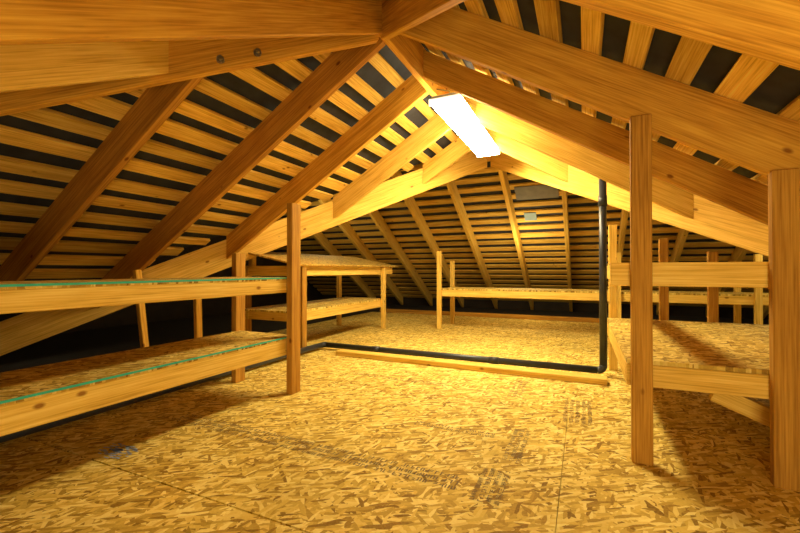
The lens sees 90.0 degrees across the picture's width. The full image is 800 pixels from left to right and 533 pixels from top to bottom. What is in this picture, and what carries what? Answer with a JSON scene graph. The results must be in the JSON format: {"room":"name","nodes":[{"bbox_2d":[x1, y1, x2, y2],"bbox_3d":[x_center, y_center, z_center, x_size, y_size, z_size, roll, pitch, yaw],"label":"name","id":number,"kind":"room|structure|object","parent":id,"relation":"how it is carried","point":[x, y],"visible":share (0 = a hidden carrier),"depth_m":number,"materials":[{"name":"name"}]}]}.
{"room":"attic","nodes":[
{"label":"attic","id":0,"kind":"room"},
{"bbox_2d":[0,235,320,332],"bbox_3d":[-3.163,-0.290,6.163,0.001,2.130,6.501,0,-1,25],"label":"wall","id":1,"kind":"structure","parent":0,"point":[169,310],"depth_m":6.03,"materials":[{"name":"black"}]},
{"bbox_2d":[0,304,768,372],"bbox_3d":[0.613,0.747,2.966,9.520,0.001,9.588,0,-1,25],"label":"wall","id":2,"kind":"structure","parent":0,"point":[67,346],"depth_m":4.61,"materials":[{"name":"black"}]},
{"bbox_2d":[133,270,148,347],"bbox_3d":[-1.792,0.385,2.780,0.125,0.726,0.051,0,-1,-2],"label":"prop","id":3,"kind":"object","parent":2,"relation":"on","point":[137,274],"visible":0.58,"depth_m":2.77,"materials":[{"name":"brown wood"}]},
{"bbox_3d":[5.143,-0.289,4.098,0.050,0.170,3.739,0,-32,25],"label":"rafter","id":4,"kind":"object","parent":2,"relation":"on","visible":0},
{"bbox_2d":[317,289,436,294],"bbox_3d":[2.437,0.504,6.952,9.384,0.066,0.089,0,-1,25],"label":"batten","id":5,"kind":"object","parent":4,"relation":"attached to","point":[325,290],"visible":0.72,"depth_m":8.29,"materials":[{"name":"brown wood"}]},
{"bbox_2d":[313,285,442,290],"bbox_3d":[2.378,0.420,6.825,9.384,0.063,0.084,0,-1,25],"label":"batten","id":6,"kind":"object","parent":4,"relation":"attached to","point":[315,286],"visible":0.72,"depth_m":8.15,"materials":[{"name":"brown wood"}]},
{"bbox_2d":[310,182,543,205],"bbox_3d":[1.433,-0.961,4.772,9.384,0.062,0.083,0,-1,25],"label":"batten","id":7,"kind":"object","parent":4,"relation":"attached to","point":[491,187],"visible":0.24,"depth_m":5.00,"materials":[{"name":"brown wood"}]},
{"bbox_2d":[283,190,575,215],"bbox_3d":[1.495,-0.870,4.907,9.384,0.064,0.086,0,-1,25],"label":"batten","id":8,"kind":"object","parent":4,"relation":"attached to","point":[497,196],"visible":0.21,"depth_m":5.24,"materials":[{"name":"brown wood"}]},
{"bbox_2d":[514,184,558,199],"bbox_3d":[1.629,-0.887,4.774,0.490,0.128,0.207,0,-1,25],"label":"board","id":9,"kind":"object","parent":8,"relation":"attached to","point":[534,191],"visible":0.82,"depth_m":4.77,"materials":[{"name":"wood"}]},
{"bbox_2d":[333,174,526,195],"bbox_3d":[1.374,-1.046,4.644,9.384,0.060,0.080,0,-1,25],"label":"batten","id":10,"kind":"object","parent":4,"relation":"attached to","point":[495,178],"visible":0.14,"depth_m":4.80,"materials":[{"name":"brown wood"}]},
{"bbox_2d":[277,197,597,220],"bbox_3d":[1.554,-0.783,5.035,9.384,0.059,0.078,0,-1,25],"label":"batten","id":11,"kind":"object","parent":4,"relation":"attached to","point":[570,200],"visible":0.28,"depth_m":5.19,"materials":[{"name":"brown wood"}]},
{"bbox_2d":[384,167,497,181],"bbox_3d":[1.320,-1.124,4.527,9.384,0.054,0.069,0,-1,25],"label":"batten","id":12,"kind":"object","parent":4,"relation":"attached to","point":[488,169],"visible":0.02,"depth_m":4.67,"materials":[{"name":"brown wood"}]},
{"bbox_2d":[307,274,598,278],"bbox_3d":[2.202,0.164,6.443,9.384,0.059,0.078,0,-1,25],"label":"batten","id":13,"kind":"object","parent":4,"relation":"attached to","point":[374,275],"visible":0.28,"depth_m":6.72,"materials":[{"name":"brown wood"}]},
{"bbox_2d":[307,278,607,283],"bbox_3d":[2.262,0.251,6.572,9.384,0.057,0.075,0,-1,25],"label":"batten","id":14,"kind":"object","parent":4,"relation":"attached to","point":[314,279],"visible":0.41,"depth_m":6.98,"materials":[{"name":"brown wood"}]},
{"bbox_2d":[322,212,629,231],"bbox_3d":[1.667,-0.619,5.281,9.384,0.062,0.083,0,-1,25],"label":"batten","id":15,"kind":"object","parent":4,"relation":"attached to","point":[612,214],"visible":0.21,"depth_m":5.46,"materials":[{"name":"brown wood"}]},
{"bbox_2d":[348,205,618,223],"bbox_3d":[1.611,-0.699,5.158,9.384,0.055,0.071,0,-1,25],"label":"batten","id":16,"kind":"object","parent":4,"relation":"attached to","point":[582,208],"visible":0.28,"depth_m":5.32,"materials":[{"name":"brown wood"}]},
{"bbox_2d":[524,212,536,220],"bbox_3d":[1.688,-0.647,5.179,0.150,0.087,0.139,0,-1,25],"label":"flap","id":17,"kind":"object","parent":16,"relation":"attached to","point":[532,215],"visible":1,"depth_m":5.17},
{"bbox_2d":[304,219,665,238],"bbox_3d":[1.726,-0.532,5.409,9.384,0.060,0.079,0,-1,25],"label":"batten","id":18,"kind":"object","parent":4,"relation":"attached to","point":[578,224],"visible":0.28,"depth_m":5.58,"materials":[{"name":"brown wood"}]},
{"bbox_2d":[275,234,711,249],"bbox_3d":[1.847,-0.354,5.672,9.384,0.056,0.072,0,-1,25],"label":"batten","id":19,"kind":"object","parent":4,"relation":"attached to","point":[693,236],"visible":0.41,"depth_m":5.82,"materials":[{"name":"brown wood"}]},
{"bbox_2d":[301,227,689,244],"bbox_3d":[1.791,-0.438,5.550,9.384,0.064,0.086,0,-1,25],"label":"batten","id":20,"kind":"object","parent":4,"relation":"attached to","point":[662,229],"visible":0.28,"depth_m":5.70,"materials":[{"name":"brown wood"}]},
{"bbox_2d":[392,270,598,273],"bbox_3d":[2.146,0.080,6.319,9.384,0.060,0.080,0,-1,25],"label":"batten","id":21,"kind":"object","parent":4,"relation":"attached to","point":[393,271],"visible":0.28,"depth_m":6.42,"materials":[{"name":"brown wood"}]},
{"bbox_2d":[392,264,607,267],"bbox_3d":[2.083,-0.010,6.184,9.384,0.057,0.074,0,-1,25],"label":"batten","id":22,"kind":"object","parent":4,"relation":"attached to","point":[456,265],"visible":0.28,"depth_m":6.31,"materials":[{"name":"brown wood"}]},
{"bbox_2d":[280,242,733,254],"bbox_3d":[1.909,-0.266,5.805,9.384,0.061,0.080,0,-1,25],"label":"batten","id":23,"kind":"object","parent":4,"relation":"attached to","point":[687,244],"visible":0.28,"depth_m":5.87,"materials":[{"name":"brown wood"}]},
{"bbox_2d":[320,292,753,307],"bbox_3d":[2.494,0.588,7.075,9.384,0.065,0.087,0,-1,25],"label":"batten","id":24,"kind":"object","parent":4,"relation":"attached to","point":[322,293],"visible":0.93,"depth_m":7.15,"materials":[{"name":"brown wood"}]},
{"bbox_2d":[309,281,768,291],"bbox_3d":[2.316,0.331,6.690,9.384,0.054,0.069,0,-1,25],"label":"batten","id":25,"kind":"object","parent":4,"relation":"attached to","point":[310,282],"visible":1,"depth_m":6.66,"materials":[{"name":"brown wood"}]},
{"bbox_2d":[347,249,754,258],"bbox_3d":[1.966,-0.181,5.929,9.384,0.058,0.076,0,-1,25],"label":"batten","id":26,"kind":"object","parent":4,"relation":"attached to","point":[688,251],"visible":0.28,"depth_m":5.86,"materials":[{"name":"brown wood"}]},
{"bbox_2d":[377,255,768,262],"bbox_3d":[2.025,-0.096,6.056,9.384,0.060,0.079,0,-1,25],"label":"batten","id":27,"kind":"object","parent":4,"relation":"attached to","point":[682,258],"visible":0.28,"depth_m":5.94,"materials":[{"name":"brown wood"}]},
{"bbox_2d":[0,312,799,532],"bbox_3d":[0.863,0.706,1.880,6.254,0.022,7.338,0,-1,25],"label":"floor","id":28,"kind":"structure","parent":0,"point":[363,445],"depth_m":1.46,"materials":[{"name":"beige wood"}]},
{"bbox_2d":[0,203,300,436],"bbox_3d":[-1.193,0.169,1.452,0.494,1.047,2.057,0,-1,25],"label":"shelf unit","id":29,"kind":"object","parent":28,"relation":"on","point":[31,397],"visible":1,"depth_m":1.54,"materials":[{"name":"brown wood"}]},
{"bbox_2d":[193,299,202,337],"bbox_3d":[-1.686,0.406,3.338,0.038,0.687,0.054,0,1,25],"label":"prop","id":30,"kind":"object","parent":28,"relation":"on","point":[197,303],"visible":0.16,"depth_m":3.32,"materials":[{"name":"brown wood"}]},
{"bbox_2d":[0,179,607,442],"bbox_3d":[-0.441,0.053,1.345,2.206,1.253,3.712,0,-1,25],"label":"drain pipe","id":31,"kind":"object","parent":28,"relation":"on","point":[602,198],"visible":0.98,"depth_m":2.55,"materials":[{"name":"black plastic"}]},
{"bbox_2d":[245,252,397,347],"bbox_3d":[-0.733,0.291,4.207,0.667,0.851,1.931,0,-1,25],"label":"shelf unit","id":32,"kind":"object","parent":28,"relation":"on","point":[311,264],"visible":0.8,"depth_m":3.71,"materials":[{"name":"brown wood"}]},
{"bbox_2d":[336,349,607,385],"bbox_3d":[0.372,0.686,2.808,1.925,0.037,0.095,0,-1,26],"label":"batten","id":33,"kind":"object","parent":28,"relation":"on","point":[473,366],"visible":1,"depth_m":2.69,"materials":[{"name":"brown wood"}]},
{"bbox_2d":[380,309,598,322],"bbox_3d":[2.406,0.699,5.250,5.984,0.054,0.068,0,-1,25],"label":"batten","id":34,"kind":"object","parent":28,"relation":"on","point":[471,314],"visible":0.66,"depth_m":5.65,"materials":[{"name":"brown wood"}]},
{"bbox_2d":[437,251,768,328],"bbox_3d":[2.131,0.267,4.127,3.507,0.898,0.548,0,-1,25],"label":"shelf unit","id":35,"kind":"object","parent":28,"relation":"on","point":[758,298],"visible":0.66,"depth_m":4.03,"materials":[{"name":"brown wood"}]},
{"bbox_2d":[607,114,799,491],"bbox_3d":[1.567,0.083,1.882,1.098,1.227,1.471,0,-1,25],"label":"shelf unit","id":36,"kind":"object","parent":28,"relation":"on","point":[733,363],"visible":0.94,"depth_m":1.39,"materials":[{"name":"brown wood"}]},
{"bbox_2d":[0,0,799,294],"bbox_3d":[0.580,-0.408,2.904,9.520,1.950,9.312,0,-1,25],"label":"ceiling","id":37,"kind":"structure","parent":0,"point":[781,87],"depth_m":2.40,"materials":[{"name":"black"}]},
{"bbox_2d":[26,268,110,278],"bbox_3d":[-2.728,0.041,1.869,0.092,0.068,2.703,0,-1,25],"label":"batten","id":38,"kind":"object","parent":37,"relation":"attached to","point":[37,273],"visible":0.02,"depth_m":2.76,"materials":[{"name":"brown wood"}]},
{"bbox_2d":[0,253,155,265],"bbox_3d":[-2.526,-0.049,1.950,0.091,0.068,2.689,0,-1,25],"label":"batten","id":39,"kind":"object","parent":37,"relation":"attached to","point":[49,259],"visible":0.43,"depth_m":2.68,"materials":[{"name":"brown wood"}]},
{"bbox_2d":[0,41,168,92],"bbox_3d":[-1.492,-0.170,0.430,0.038,1.658,2.666,0,-1,25],"label":"rafter","id":40,"kind":"object","parent":37,"relation":"attached to","point":[31,66],"visible":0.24,"depth_m":1.32,"materials":[{"name":"brown wood"}]},
{"bbox_2d":[0,34,378,115],"bbox_3d":[-2.175,-0.321,1.089,4.492,2.039,0.065,0,-1,-23],"label":"rafter","id":41,"kind":"object","parent":37,"relation":"attached to","point":[187,59],"visible":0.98,"depth_m":1.66,"materials":[{"name":"brown wood"}]},
{"bbox_2d":[0,0,381,44],"bbox_3d":[-0.786,-0.343,0.456,0.038,2.005,3.298,0,-1,25],"label":"ceiling beam","id":42,"kind":"structure","parent":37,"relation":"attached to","point":[22,22],"depth_m":0.96,"materials":[{"name":"brown wood"}]},
{"bbox_2d":[0,150,486,355],"bbox_3d":[-1.178,-0.233,3.477,4.472,2.139,0.051,0,-1,-20],"label":"rafter","id":43,"kind":"object","parent":37,"relation":"attached to","point":[17,332],"visible":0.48,"depth_m":3.36,"materials":[{"name":"brown wood"}]},
{"bbox_2d":[0,77,203,280],"bbox_3d":[-1.971,-0.168,2.213,2.529,1.710,0.038,0,-1,25],"label":"rafter","id":44,"kind":"object","parent":43,"relation":"attached to","point":[156,104],"visible":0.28,"depth_m":1.98,"materials":[{"name":"brown wood"}]},
{"bbox_2d":[0,155,285,218],"bbox_3d":[-1.584,-0.465,2.328,0.083,0.062,2.626,0,-1,25],"label":"batten","id":45,"kind":"object","parent":44,"relation":"attached to","point":[7,164],"visible":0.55,"depth_m":2.26,"materials":[{"name":"brown wood"}]},
{"bbox_2d":[98,37,385,307],"bbox_3d":[-1.182,-0.513,2.550,2.421,1.647,0.038,0,-1,25],"label":"rafter","id":46,"kind":"object","parent":43,"relation":"attached to","point":[340,66],"visible":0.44,"depth_m":2.40,"materials":[{"name":"brown wood"}]},
{"bbox_2d":[0,237,183,255],"bbox_3d":[-2.337,-0.133,2.026,0.093,0.069,2.676,0,-1,25],"label":"batten","id":47,"kind":"object","parent":46,"relation":"attached to","point":[6,243],"visible":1,"depth_m":2.62,"materials":[{"name":"brown wood"}]},
{"bbox_2d":[0,221,209,244],"bbox_3d":[-2.148,-0.214,2.101,0.073,0.056,2.664,0,-1,25],"label":"batten","id":48,"kind":"object","parent":46,"relation":"attached to","point":[5,226],"visible":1,"depth_m":2.56,"materials":[{"name":"brown wood"}]},
{"bbox_2d":[0,201,233,235],"bbox_3d":[-1.963,-0.296,2.175,0.077,0.059,2.651,0,-1,25],"label":"batten","id":49,"kind":"object","parent":46,"relation":"attached to","point":[6,208],"visible":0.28,"depth_m":2.47,"materials":[{"name":"brown wood"}]},
{"bbox_2d":[0,179,247,223],"bbox_3d":[-1.765,-0.384,2.255,0.078,0.059,2.638,0,-1,25],"label":"batten","id":50,"kind":"object","parent":46,"relation":"attached to","point":[6,186],"visible":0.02,"depth_m":2.36,"materials":[{"name":"brown wood"}]},
{"bbox_2d":[0,124,310,208],"bbox_3d":[-1.374,-0.558,2.412,0.084,0.063,2.611,0,-1,25],"label":"batten","id":51,"kind":"object","parent":46,"relation":"attached to","point":[8,135],"visible":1,"depth_m":1.99,"materials":[{"name":"brown wood"}]},
{"bbox_2d":[10,108,332,200],"bbox_3d":[-1.183,-0.642,2.489,0.078,0.059,2.598,0,-1,25],"label":"batten","id":52,"kind":"object","parent":46,"relation":"attached to","point":[46,116],"visible":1,"depth_m":2.13,"materials":[{"name":"brown wood"}]},
{"bbox_2d":[67,96,348,191],"bbox_3d":[-1.002,-0.724,2.561,0.094,0.069,2.586,0,-1,25],"label":"batten","id":53,"kind":"object","parent":46,"relation":"attached to","point":[106,106],"visible":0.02,"depth_m":2.21,"materials":[{"name":"brown wood"}]},
{"bbox_2d":[125,88,360,180],"bbox_3d":[-0.818,-0.804,2.635,0.080,0.061,2.574,0,-1,25],"label":"batten","id":54,"kind":"object","parent":46,"relation":"attached to","point":[190,109],"visible":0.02,"depth_m":2.28,"materials":[{"name":"brown wood"}]},
{"bbox_2d":[230,67,413,171],"bbox_3d":[-0.427,-0.977,2.792,0.081,0.061,2.547,0,-1,25],"label":"batten","id":55,"kind":"object","parent":46,"relation":"attached to","point":[253,76],"visible":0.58,"depth_m":2.28,"materials":[{"name":"brown wood"}]},
{"bbox_2d":[274,59,430,162],"bbox_3d":[-0.237,-1.061,2.868,0.082,0.062,2.534,0,-1,25],"label":"batten","id":56,"kind":"object","parent":46,"relation":"attached to","point":[295,68],"visible":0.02,"depth_m":2.58,"materials":[{"name":"brown wood"}]},
{"bbox_2d":[368,52,458,141],"bbox_3d":[0.147,-1.230,3.022,0.074,0.057,2.508,0,-1,25],"label":"batten","id":57,"kind":"object","parent":46,"relation":"attached to","point":[377,60],"visible":0.17,"depth_m":2.61,"materials":[{"name":"brown wood"}]},
{"bbox_2d":[226,75,428,258],"bbox_3d":[-0.631,-0.699,2.995,1.788,1.267,0.038,0,-1,25],"label":"rafter","id":58,"kind":"object","parent":43,"relation":"attached to","point":[410,92],"visible":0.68,"depth_m":2.92,"materials":[{"name":"brown wood"}]},
{"bbox_2d":[194,77,393,178],"bbox_3d":[-0.627,-0.887,2.712,0.074,0.057,2.561,0,-1,25],"label":"batten","id":59,"kind":"object","parent":58,"relation":"attached to","point":[206,86],"visible":0.32,"depth_m":2.24,"materials":[{"name":"brown wood"}]},
{"bbox_2d":[333,113,451,218],"bbox_3d":[-0.080,-0.884,3.440,1.156,0.888,0.038,0,-1,25],"label":"rafter","id":60,"kind":"object","parent":43,"relation":"attached to","point":[436,127],"visible":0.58,"depth_m":3.42,"materials":[{"name":"brown wood"}]},
{"bbox_2d":[379,34,490,159],"bbox_3d":[0.429,-1.239,3.117,0.038,0.204,2.496,0,-1,25],"label":"board","id":61,"kind":"object","parent":43,"relation":"attached to","point":[408,51],"visible":0.24,"depth_m":2.32,"materials":[{"name":"brown wood"}]},
{"bbox_2d":[401,160,490,170],"bbox_3d":[1.165,-1.230,4.189,9.384,0.190,0.038,0,-1,25],"label":"board","id":62,"kind":"object","parent":43,"relation":"attached to","point":[418,166],"visible":0.02,"depth_m":4.61,"materials":[{"name":"brown wood"}]},
{"bbox_2d":[301,209,375,297],"bbox_3d":[-1.182,-0.263,6.994,0.050,2.068,3.121,0,-1,25],"label":"rafter","id":63,"kind":"object","parent":62,"relation":"attached to","point":[319,237],"visible":0.28,"depth_m":7.07,"materials":[{"name":"brown wood"}]},
{"bbox_2d":[318,199,402,304],"bbox_3d":[-0.607,-0.266,6.731,0.050,2.068,3.121,0,-1,25],"label":"rafter","id":64,"kind":"object","parent":62,"relation":"attached to","point":[345,227],"visible":0.58,"depth_m":6.67,"materials":[{"name":"brown wood"}]},
{"bbox_2d":[368,210,432,305],"bbox_3d":[-0.032,-0.268,6.468,0.050,2.068,3.121,0,-1,25],"label":"rafter","id":65,"kind":"object","parent":62,"relation":"attached to","point":[376,216],"visible":0.58,"depth_m":6.50,"materials":[{"name":"brown wood"}]},
{"bbox_2d":[391,171,463,306],"bbox_3d":[0.543,-0.270,6.204,0.050,2.068,3.121,0,-1,25],"label":"rafter","id":66,"kind":"object","parent":62,"relation":"attached to","point":[410,202],"visible":0.48,"depth_m":5.80,"materials":[{"name":"brown wood"}]},
{"bbox_2d":[446,180,497,308],"bbox_3d":[1.118,-0.273,5.941,0.050,2.068,3.121,0,-1,25],"label":"rafter","id":67,"kind":"object","parent":62,"relation":"attached to","point":[452,188],"visible":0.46,"depth_m":5.59,"materials":[{"name":"brown wood"}]},
{"bbox_2d":[498,169,533,309],"bbox_3d":[1.693,-0.275,5.678,0.050,2.068,3.121,0,-1,25],"label":"rafter","id":68,"kind":"object","parent":62,"relation":"attached to","point":[503,177],"visible":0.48,"depth_m":5.22,"materials":[{"name":"brown wood"}]},
{"bbox_2d":[562,190,572,311],"bbox_3d":[2.268,-0.277,5.415,0.050,2.068,3.121,0,-1,25],"label":"rafter","id":69,"kind":"object","parent":62,"relation":"attached to","point":[564,193],"visible":0.56,"depth_m":5.20,"materials":[{"name":"brown wood"}]},
{"bbox_2d":[617,210,628,262],"bbox_3d":[2.843,-0.279,5.151,0.050,2.068,3.121,0,-1,25],"label":"rafter","id":70,"kind":"object","parent":62,"relation":"attached to","point":[624,214],"visible":0.12,"depth_m":4.84,"materials":[{"name":"brown wood"}]},
{"bbox_2d":[656,228,688,314],"bbox_3d":[3.418,-0.282,4.888,0.050,2.068,3.121,0,-1,25],"label":"rafter","id":71,"kind":"object","parent":62,"relation":"attached to","point":[682,235],"visible":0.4,"depth_m":4.89,"materials":[{"name":"brown wood"}]},
{"bbox_2d":[706,246,747,316],"bbox_3d":[3.993,-0.284,4.625,0.050,2.068,3.121,0,-1,25],"label":"rafter","id":72,"kind":"object","parent":62,"relation":"attached to","point":[738,254],"visible":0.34,"depth_m":4.82,"materials":[{"name":"brown wood"}]},
{"bbox_2d":[763,305,768,318],"bbox_3d":[4.568,-0.286,4.362,0.050,2.068,3.121,0,-1,25],"label":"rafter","id":73,"kind":"object","parent":62,"relation":"attached to","point":[765,307],"visible":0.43,"depth_m":5.62,"materials":[{"name":"brown wood"}]},
{"bbox_2d":[423,137,471,183],"bbox_3d":[0.471,-1.070,3.885,0.524,0.508,0.038,0,-1,25],"label":"rafter","id":74,"kind":"object","parent":43,"relation":"attached to","point":[458,148],"visible":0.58,"depth_m":3.88,"materials":[{"name":"brown wood"}]},
{"bbox_2d":[313,52,442,153],"bbox_3d":[-0.062,-1.138,2.938,0.074,0.057,2.523,0,-1,25],"label":"batten","id":75,"kind":"object","parent":74,"relation":"on","point":[355,81],"visible":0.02,"depth_m":2.64,"materials":[{"name":"brown wood"}]},
{"bbox_2d":[381,0,465,39],"bbox_3d":[0.614,-0.332,-0.177,0.038,2.039,4.492,0,-1,-18],"label":"rafter","id":76,"kind":"object","parent":37,"relation":"attached to","point":[398,16],"visible":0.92,"depth_m":1.59,"materials":[{"name":"brown wood"}]},
{"bbox_2d":[491,152,767,255],"bbox_3d":[1.758,-0.245,2.133,0.051,2.139,4.472,0,-1,-20],"label":"rafter","id":77,"kind":"object","parent":37,"relation":"attached to","point":[710,219],"visible":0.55,"depth_m":2.34,"materials":[{"name":"brown wood"}]},
{"bbox_2d":[483,126,567,181],"bbox_3d":[0.994,-0.999,3.368,0.775,0.659,0.038,0,-1,25],"label":"rafter","id":78,"kind":"object","parent":77,"relation":"attached to","point":[558,169],"visible":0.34,"depth_m":3.31,"materials":[{"name":"brown wood"}]},
{"bbox_2d":[448,89,692,218],"bbox_3d":[1.020,-0.802,2.607,1.455,1.067,0.038,0,-1,25],"label":"rafter","id":79,"kind":"object","parent":77,"relation":"attached to","point":[673,198],"visible":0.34,"depth_m":2.54,"materials":[{"name":"brown wood"}]},
{"bbox_2d":[446,53,465,65],"bbox_3d":[0.541,-1.233,2.841,0.076,0.058,2.508,0,-1,25],"label":"batten","id":80,"kind":"object","parent":79,"relation":"on","point":[453,58],"visible":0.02,"depth_m":2.36,"materials":[{"name":"brown wood"}]},
{"bbox_2d":[429,89,499,156],"bbox_3d":[0.515,-1.082,2.989,0.224,0.201,1.227,0,-1,25],"label":"ceiling light","id":81,"kind":"object","parent":79,"relation":"attached to","point":[451,107],"visible":0.93,"depth_m":2.73,"materials":[{"name":"white plastic"}]},
{"bbox_2d":[423,50,767,224],"bbox_3d":[1.039,-0.656,2.043,1.958,1.338,0.038,0,-1,25],"label":"rafter","id":82,"kind":"object","parent":77,"relation":"attached to","point":[748,197],"visible":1,"depth_m":2.04,"materials":[{"name":"brown wood"}]},
{"bbox_2d":[400,7,799,176],"bbox_3d":[1.103,-0.450,1.331,2.489,1.687,0.038,0,-1,25],"label":"rafter","id":83,"kind":"object","parent":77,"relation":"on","point":[757,140],"visible":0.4,"depth_m":1.45,"materials":[{"name":"brown wood"}]},
{"bbox_2d":[425,45,445,58],"bbox_3d":[0.479,-1.310,3.021,0.075,0.058,2.497,0,-1,25],"label":"batten","id":84,"kind":"object","parent":83,"relation":"attached to","point":[435,51],"visible":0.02,"depth_m":2.42,"materials":[{"name":"brown wood"}]},
{"bbox_2d":[454,5,491,76],"bbox_3d":[0.615,-1.142,2.628,0.082,0.062,2.523,0,-1,25],"label":"batten","id":85,"kind":"object","parent":83,"relation":"attached to","point":[478,68],"visible":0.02,"depth_m":2.29,"materials":[{"name":"brown wood"}]},
{"bbox_2d":[464,0,513,84],"bbox_3d":[0.677,-1.066,2.450,0.080,0.060,2.534,0,-1,25],"label":"batten","id":86,"kind":"object","parent":83,"relation":"attached to","point":[477,7],"visible":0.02,"depth_m":1.65,"materials":[{"name":"brown wood"}]},
{"bbox_2d":[494,0,539,95],"bbox_3d":[0.744,-0.983,2.256,0.082,0.062,2.547,0,-1,25],"label":"batten","id":87,"kind":"object","parent":83,"relation":"attached to","point":[508,10],"visible":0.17,"depth_m":1.55,"materials":[{"name":"brown wood"}]},
{"bbox_2d":[534,0,568,106],"bbox_3d":[0.814,-0.895,2.051,0.082,0.062,2.561,0,-1,25],"label":"batten","id":88,"kind":"object","parent":83,"relation":"attached to","point":[548,14],"visible":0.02,"depth_m":1.45,"materials":[{"name":"brown wood"}]},
{"bbox_2d":[611,21,654,128],"bbox_3d":[0.946,-0.730,1.670,0.069,0.054,2.586,0,-1,25],"label":"batten","id":89,"kind":"object","parent":83,"relation":"attached to","point":[640,36],"visible":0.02,"depth_m":1.31,"materials":[{"name":"brown wood"}]},
{"bbox_2d":[652,36,712,141],"bbox_3d":[1.010,-0.652,1.484,0.082,0.062,2.598,0,-1,25],"label":"batten","id":90,"kind":"object","parent":83,"relation":"attached to","point":[689,55],"visible":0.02,"depth_m":1.25,"materials":[{"name":"brown wood"}]},
{"bbox_2d":[673,54,778,155],"bbox_3d":[1.078,-0.569,1.290,0.088,0.065,2.611,0,-1,25],"label":"batten","id":91,"kind":"object","parent":83,"relation":"attached to","point":[748,72],"visible":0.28,"depth_m":1.20,"materials":[{"name":"brown wood"}]},
{"bbox_2d":[714,95,799,170],"bbox_3d":[1.152,-0.475,1.075,0.070,0.055,2.626,0,-1,25],"label":"batten","id":92,"kind":"object","parent":83,"relation":"attached to","point":[791,111],"visible":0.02,"depth_m":1.24,"materials":[{"name":"brown wood"}]},
{"bbox_2d":[750,174,767,184],"bbox_3d":[1.216,-0.396,0.891,0.068,0.054,2.638,0,-1,25],"label":"batten","id":93,"kind":"object","parent":83,"relation":"attached to","point":[760,178],"visible":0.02,"depth_m":1.77,"materials":[{"name":"brown wood"}]},
{"bbox_2d":[561,0,799,69],"bbox_3d":[1.344,-0.123,0.522,2.440,1.658,0.038,0,-1,25],"label":"rafter","id":94,"kind":"object","parent":37,"relation":"attached to","point":[768,30],"visible":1,"depth_m":0.82,"materials":[{"name":"brown wood"}]},
{"bbox_2d":[581,6,604,117],"bbox_3d":[0.881,-0.810,1.857,0.070,0.054,2.574,0,-1,25],"label":"batten","id":95,"kind":"object","parent":94,"relation":"on","point":[592,21],"visible":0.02,"depth_m":1.37,"materials":[{"name":"brown wood"}]},
{"bbox_2d":[321,294,768,319],"bbox_3d":[2.518,0.693,7.128,9.520,0.180,0.001,0,-1,25],"label":"wall","id":96,"kind":"structure","parent":0,"point":[695,311],"depth_m":7.04,"materials":[{"name":"black"}]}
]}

